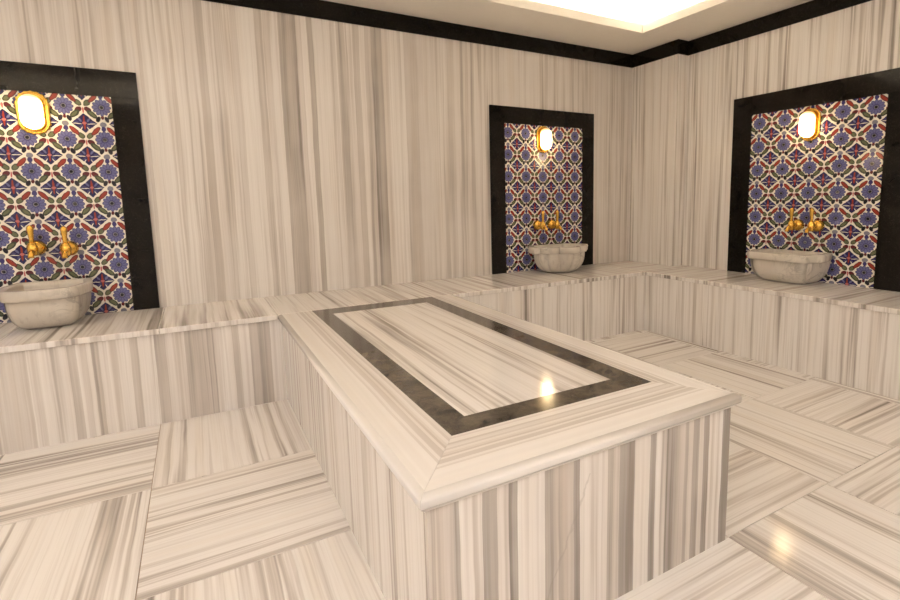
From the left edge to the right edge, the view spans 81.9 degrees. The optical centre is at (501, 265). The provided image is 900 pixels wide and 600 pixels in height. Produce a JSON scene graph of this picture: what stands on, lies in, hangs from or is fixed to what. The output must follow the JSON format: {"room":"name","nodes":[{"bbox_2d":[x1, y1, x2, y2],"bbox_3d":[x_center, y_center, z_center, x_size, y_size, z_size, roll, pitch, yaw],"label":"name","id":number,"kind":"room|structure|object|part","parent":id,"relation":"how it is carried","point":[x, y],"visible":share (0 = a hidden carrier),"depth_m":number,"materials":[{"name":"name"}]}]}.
{"room":"spa","nodes":[
{"label":"spa","id":0,"kind":"room"},
{"bbox_2d":[0,0,631,307],"bbox_3d":[-1.398,-0.678,3.448,6.526,2.722,0.100,-5,8,-30],"label":"wall","id":1,"kind":"structure","parent":0,"point":[285,154],"depth_m":3.46,"materials":[{"name":"stone"}]},
{"bbox_2d":[0,60,159,322],"bbox_3d":[-2.479,-0.384,2.769,0.966,1.357,0.014,-5,8,-30],"label":"tiled wall panel","id":2,"kind":"object","parent":1,"relation":"attached to","point":[86,175],"visible":1,"depth_m":2.85,"materials":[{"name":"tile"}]},
{"bbox_2d":[14,91,51,134],"bbox_3d":[-2.452,-0.804,2.689,0.145,0.231,0.084,-5,8,-30],"label":"wall lamp","id":3,"kind":"object","parent":2,"relation":"attached to","point":[32,109],"visible":1,"depth_m":2.68,"materials":[{"name":"gold metal"}]},
{"bbox_3d":[-2.444,-0.802,2.675,0.089,0.175,0.051,-5,8,-30],"label":"lamp shade","id":4,"kind":"part","parent":3,"relation":"part of","materials":[{"name":"white glass"}]},
{"bbox_2d":[26,225,46,257],"bbox_3d":[-2.471,-0.129,2.716,0.084,0.170,0.157,-5,8,-30],"label":"tap","id":5,"kind":"object","parent":2,"relation":"attached to","point":[34,247],"visible":1,"depth_m":2.70,"materials":[{"name":"gold metal"}]},
{"bbox_3d":[-2.463,-0.165,2.697,0.031,0.095,0.031,-5,8,-30],"label":"lever","id":6,"kind":"part","parent":5,"relation":"part of","materials":[{"name":"gold metal"}]},
{"bbox_3d":[-2.445,-0.063,2.682,0.027,0.046,0.058,-5,8,-30],"label":"spout","id":7,"kind":"part","parent":5,"relation":"part of","materials":[{"name":"gold metal"}]},
{"bbox_2d":[59,226,78,257],"bbox_3d":[-2.354,-0.130,2.786,0.084,0.170,0.157,-5,8,-30],"label":"tap","id":8,"kind":"object","parent":2,"relation":"attached to","point":[67,248],"visible":1,"depth_m":2.77,"materials":[{"name":"gold metal"}]},
{"bbox_3d":[-2.346,-0.166,2.768,0.031,0.095,0.031,-5,8,-30],"label":"lever","id":9,"kind":"part","parent":8,"relation":"part of","materials":[{"name":"gold metal"}]},
{"bbox_3d":[-2.328,-0.063,2.752,0.027,0.046,0.058,-5,8,-30],"label":"spout","id":10,"kind":"part","parent":8,"relation":"part of","materials":[{"name":"gold metal"}]},
{"bbox_2d":[203,0,631,67],"bbox_3d":[-1.445,-1.661,3.238,6.188,0.117,0.012,-5,8,-30],"label":"trim","id":11,"kind":"structure","parent":1,"relation":"attached to","point":[319,9],"depth_m":3.76,"materials":[{"name":"black stone"}]},
{"bbox_2d":[489,105,593,273],"bbox_3d":[0.376,-0.646,4.447,1.077,1.359,0.014,-5,8,-30],"label":"tiled wall panel","id":12,"kind":"object","parent":1,"relation":"attached to","point":[525,182],"visible":1,"depth_m":4.40,"materials":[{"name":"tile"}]},
{"bbox_2d":[533,211,547,230],"bbox_3d":[0.343,-0.383,4.370,0.084,0.170,0.157,-5,8,-30],"label":"tap","id":13,"kind":"object","parent":12,"relation":"attached to","point":[537,224],"visible":1,"depth_m":4.35,"materials":[{"name":"gold metal"}]},
{"bbox_3d":[0.350,-0.418,4.352,0.031,0.095,0.031,-5,8,-30],"label":"lever","id":14,"kind":"part","parent":13,"relation":"part of","materials":[{"name":"gold metal"}]},
{"bbox_3d":[0.378,-0.581,4.462,0.812,1.225,0.004,-5,8,-30],"label":"tile panel","id":15,"kind":"part","parent":12,"relation":"part of","materials":[{"name":"tile"}]},
{"bbox_2d":[536,126,551,152],"bbox_3d":[0.374,-1.069,4.349,0.145,0.231,0.084,-5,8,-30],"label":"wall lamp","id":16,"kind":"object","parent":12,"relation":"attached to","point":[543,135],"visible":1,"depth_m":4.33,"materials":[{"name":"gold metal"}]},
{"bbox_3d":[0.355,-1.072,4.380,0.118,0.207,0.012,-5,8,-30],"label":"plate","id":17,"kind":"part","parent":16,"relation":"part of","materials":[{"name":"gold metal"}]},
{"bbox_3d":[0.382,-1.067,4.335,0.089,0.175,0.051,-5,8,-30],"label":"lamp shade","id":18,"kind":"part","parent":16,"relation":"part of","materials":[{"name":"white glass"}]},
{"bbox_2d":[547,210,561,229],"bbox_3d":[0.472,-0.395,4.446,0.084,0.170,0.157,-5,8,-30],"label":"tap","id":19,"kind":"object","parent":12,"relation":"attached to","point":[551,224],"visible":1,"depth_m":4.43,"materials":[{"name":"gold metal"}]},
{"bbox_3d":[0.479,-0.430,4.428,0.031,0.095,0.031,-5,8,-30],"label":"lever","id":20,"kind":"part","parent":19,"relation":"part of","materials":[{"name":"gold metal"}]},
{"bbox_2d":[0,329,899,599],"bbox_3d":[0.029,0.981,1.278,6.326,0.060,5.400,-5,8,-30],"label":"floor","id":21,"kind":"structure","parent":0,"point":[236,504],"depth_m":1.86,"materials":[{"name":"stone"}]},
{"bbox_2d":[0,264,644,454],"bbox_3d":[-1.435,0.487,3.129,5.737,0.495,0.641,-5,8,-30],"label":"bench","id":22,"kind":"object","parent":21,"relation":"on","point":[94,375],"visible":0.84,"depth_m":2.71,"materials":[{"name":"beige stone"}]},
{"bbox_3d":[-2.731,0.374,2.340,0.749,0.030,0.641,-5,8,-30],"label":"seat","id":23,"kind":"part","parent":22,"relation":"part of","materials":[{"name":"stone"}]},
{"bbox_2d":[0,278,92,328],"bbox_3d":[-2.344,0.204,2.670,0.369,0.212,0.409,-5,8,-30],"label":"stone basin","id":24,"kind":"object","parent":22,"relation":"on","point":[52,303],"visible":1,"depth_m":2.56,"materials":[{"name":"stone"}]},
{"bbox_3d":[-2.352,0.228,2.687,0.302,0.160,0.373,-5,8,-30],"label":"bowl","id":25,"kind":"part","parent":24,"relation":"part of","materials":[{"name":"stone"}]},
{"bbox_3d":[-2.140,0.320,2.688,0.624,0.030,0.641,-5,8,-30],"label":"seat","id":26,"kind":"part","parent":22,"relation":"part of","materials":[{"name":"stone"}]},
{"bbox_3d":[-2.487,0.642,2.171,2.937,0.465,0.020,-5,8,-30],"label":"riser panel","id":27,"kind":"part","parent":22,"relation":"part of","materials":[{"name":"stone"}]},
{"bbox_3d":[-1.635,0.274,2.984,0.549,0.030,0.641,-5,8,-30],"label":"seat","id":28,"kind":"part","parent":22,"relation":"part of","materials":[{"name":"stone"}]},
{"bbox_3d":[-1.173,0.232,3.256,0.524,0.030,0.641,-5,8,-30],"label":"seat","id":29,"kind":"part","parent":22,"relation":"part of","materials":[{"name":"stone"}]},
{"bbox_3d":[-0.716,0.190,3.525,0.539,0.030,0.641,-5,8,-30],"label":"seat","id":30,"kind":"part","parent":22,"relation":"part of","materials":[{"name":"stone"}]},
{"bbox_3d":[-0.286,0.151,3.777,0.459,0.030,0.641,-5,8,-30],"label":"seat","id":31,"kind":"part","parent":22,"relation":"part of","materials":[{"name":"stone"}]},
{"bbox_3d":[0.234,0.103,4.083,0.749,0.030,0.641,-5,8,-30],"label":"seat","id":32,"kind":"part","parent":22,"relation":"part of","materials":[{"name":"stone"}]},
{"bbox_3d":[0.418,0.376,3.879,1.778,0.465,0.020,-5,8,-30],"label":"riser panel","id":33,"kind":"part","parent":22,"relation":"part of","materials":[{"name":"stone"}]},
{"bbox_2d":[528,243,587,272],"bbox_3d":[0.503,-0.061,4.352,0.566,0.218,0.394,-5,8,-30],"label":"stone basin","id":34,"kind":"object","parent":22,"relation":"on","point":[560,257],"visible":1,"depth_m":4.22,"materials":[{"name":"stone"}]},
{"bbox_3d":[0.496,-0.036,4.368,0.450,0.166,0.360,-5,8,-30],"label":"bowl","id":35,"kind":"part","parent":34,"relation":"part of","materials":[{"name":"stone"}]},
{"bbox_3d":[0.791,0.052,4.410,0.546,0.030,0.641,-5,8,-30],"label":"seat","id":36,"kind":"part","parent":22,"relation":"part of","materials":[{"name":"stone"}]},
{"bbox_2d":[278,295,741,599],"bbox_3d":[-0.244,0.579,2.263,1.065,0.495,2.104,-5,8,-30],"label":"platform","id":37,"kind":"object","parent":21,"relation":"on","point":[468,450],"visible":1,"depth_m":1.49,"materials":[{"name":"beige stone"}]},
{"bbox_3d":[-0.685,0.638,2.030,0.020,0.452,2.062,-5,8,-30],"label":"panel","id":38,"kind":"part","parent":37,"relation":"part of","materials":[{"name":"stone"}]},
{"bbox_3d":[0.278,0.704,1.395,1.022,0.452,0.020,-5,8,-30],"label":"panel","id":39,"kind":"part","parent":37,"relation":"part of","materials":[{"name":"stone"}]},
{"bbox_2d":[596,261,899,399],"bbox_3d":[2.492,0.479,2.698,0.578,0.495,5.389,-5,8,-30],"label":"bench","id":40,"kind":"object","parent":21,"relation":"on","point":[847,335],"visible":0.85,"depth_m":3.33,"materials":[{"name":"beige stone"}]},
{"bbox_3d":[1.197,0.305,4.337,0.034,0.465,0.020,-5,8,-30],"label":"riser panel","id":41,"kind":"part","parent":40,"relation":"part of","materials":[{"name":"stone"}]},
{"bbox_3d":[1.280,0.009,4.687,0.578,0.030,0.658,-5,8,-30],"label":"seat","id":42,"kind":"part","parent":40,"relation":"part of","materials":[{"name":"stone"}]},
{"bbox_3d":[1.354,0.334,4.087,0.020,0.465,0.573,-5,8,-30],"label":"riser panel","id":43,"kind":"part","parent":40,"relation":"part of","materials":[{"name":"stone"}]},
{"bbox_3d":[1.642,0.081,4.081,0.578,0.030,0.759,-5,8,-30],"label":"seat","id":44,"kind":"part","parent":40,"relation":"part of","materials":[{"name":"stone"}]},
{"bbox_3d":[1.654,0.394,3.587,0.020,0.465,0.600,-5,8,-30],"label":"riser panel","id":45,"kind":"part","parent":40,"relation":"part of","materials":[{"name":"stone"}]},
{"bbox_2d":[747,248,831,283],"bbox_3d":[2.018,0.007,3.658,0.319,0.212,0.520,-5,8,-30],"label":"stone basin","id":46,"kind":"object","parent":40,"relation":"on","point":[779,265],"visible":1,"depth_m":3.54,"materials":[{"name":"stone"}]},
{"bbox_3d":[2.032,0.032,3.669,0.283,0.160,0.434,-5,8,-30],"label":"bowl","id":47,"kind":"part","parent":46,"relation":"part of","materials":[{"name":"stone"}]},
{"bbox_3d":[2.035,0.159,3.424,0.578,0.030,0.779,-5,8,-30],"label":"seat","id":48,"kind":"part","parent":40,"relation":"part of","materials":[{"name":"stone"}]},
{"bbox_3d":[1.973,0.457,3.053,0.020,0.465,0.650,-5,8,-30],"label":"riser panel","id":49,"kind":"part","parent":40,"relation":"part of","materials":[{"name":"stone"}]},
{"bbox_3d":[2.439,0.239,2.750,0.578,0.030,0.799,-5,8,-30],"label":"seat","id":50,"kind":"part","parent":40,"relation":"part of","materials":[{"name":"stone"}]},
{"bbox_3d":[2.382,0.538,2.370,0.020,0.465,0.950,-5,8,-30],"label":"riser panel","id":51,"kind":"part","parent":40,"relation":"part of","materials":[{"name":"stone"}]},
{"bbox_2d":[324,0,811,54],"bbox_3d":[-0.012,-1.583,0.949,6.326,0.265,5.400,-5,8,-30],"label":"ceiling","id":52,"kind":"structure","parent":0,"point":[632,27],"depth_m":3.92,"materials":[{"name":"paint"}]},
{"bbox_2d":[531,0,703,24],"bbox_3d":[-0.012,-1.595,0.947,6.326,0.240,5.400,-5,8,-30],"label":"ceiling recess","id":53,"kind":"object","parent":52,"relation":"on","point":[593,12],"depth_m":4.04,"materials":[{"name":"paint"}]},
{"bbox_2d":[629,54,687,265],"bbox_3d":[1.430,-0.741,4.763,0.126,2.422,0.533,-5,8,-30],"label":"wall","id":54,"kind":"structure","parent":0,"point":[659,87],"depth_m":4.64,"materials":[{"name":"stone"}]},
{"bbox_2d":[632,39,678,67],"bbox_3d":[1.356,-1.877,4.577,0.012,0.117,0.545,-5,8,-30],"label":"trim","id":55,"kind":"structure","parent":54,"relation":"attached to","point":[671,48],"depth_m":4.55,"materials":[{"name":"black stone"}]},
{"bbox_2d":[679,39,688,55],"bbox_3d":[1.546,-1.855,4.381,0.114,0.117,0.012,-5,8,-30],"label":"trim","id":56,"kind":"structure","parent":54,"relation":"attached to","point":[683,44],"depth_m":4.37,"materials":[{"name":"black stone"}]},
{"bbox_2d":[682,0,899,269],"bbox_3d":[2.768,-0.651,2.724,0.100,2.722,5.400,-5,8,-30],"label":"wall","id":57,"kind":"structure","parent":0,"point":[864,38],"depth_m":4.02,"materials":[{"name":"stone"}]},
{"bbox_2d":[688,0,871,55],"bbox_3d":[2.841,-1.614,2.341,0.012,0.117,4.867,-5,8,-30],"label":"trim","id":58,"kind":"structure","parent":57,"relation":"attached to","point":[814,8],"depth_m":3.78,"materials":[{"name":"black stone"}]},
{"bbox_2d":[727,67,899,291],"bbox_3d":[2.172,-0.574,3.637,0.014,1.366,1.243,-5,8,-30],"label":"tiled wall panel","id":59,"kind":"object","parent":57,"relation":"attached to","point":[849,174],"visible":0.99,"depth_m":3.52,"materials":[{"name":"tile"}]},
{"bbox_2d":[785,208,803,231],"bbox_3d":[2.080,-0.330,3.683,0.157,0.170,0.084,-5,8,-30],"label":"tap","id":60,"kind":"object","parent":59,"relation":"attached to","point":[797,224],"visible":1,"depth_m":3.67,"materials":[{"name":"gold metal"}]},
{"bbox_3d":[2.066,-0.366,3.670,0.031,0.095,0.031,-5,8,-30],"label":"lever","id":61,"kind":"part","parent":60,"relation":"part of","materials":[{"name":"gold metal"}]},
{"bbox_2d":[799,108,820,140],"bbox_3d":[2.123,-0.982,3.579,0.084,0.231,0.145,-5,8,-30],"label":"wall lamp","id":62,"kind":"object","parent":59,"relation":"attached to","point":[810,119],"visible":1,"depth_m":3.55,"materials":[{"name":"gold metal"}]},
{"bbox_3d":[2.109,-0.980,3.571,0.051,0.175,0.089,-5,8,-30],"label":"lamp shade","id":63,"kind":"part","parent":62,"relation":"part of","materials":[{"name":"white glass"}]},
{"bbox_3d":[2.155,-0.984,3.597,0.012,0.207,0.118,-5,8,-30],"label":"plate","id":64,"kind":"part","parent":62,"relation":"part of","materials":[{"name":"gold metal"}]},
{"bbox_2d":[805,208,824,232],"bbox_3d":[2.151,-0.314,3.564,0.157,0.170,0.084,-5,8,-30],"label":"tap","id":65,"kind":"object","parent":59,"relation":"attached to","point":[817,225],"visible":1,"depth_m":3.55,"materials":[{"name":"gold metal"}]},
{"bbox_3d":[2.137,-0.350,3.551,0.031,0.095,0.031,-5,8,-30],"label":"lever","id":66,"kind":"part","parent":65,"relation":"part of","materials":[{"name":"gold metal"}]}
]}

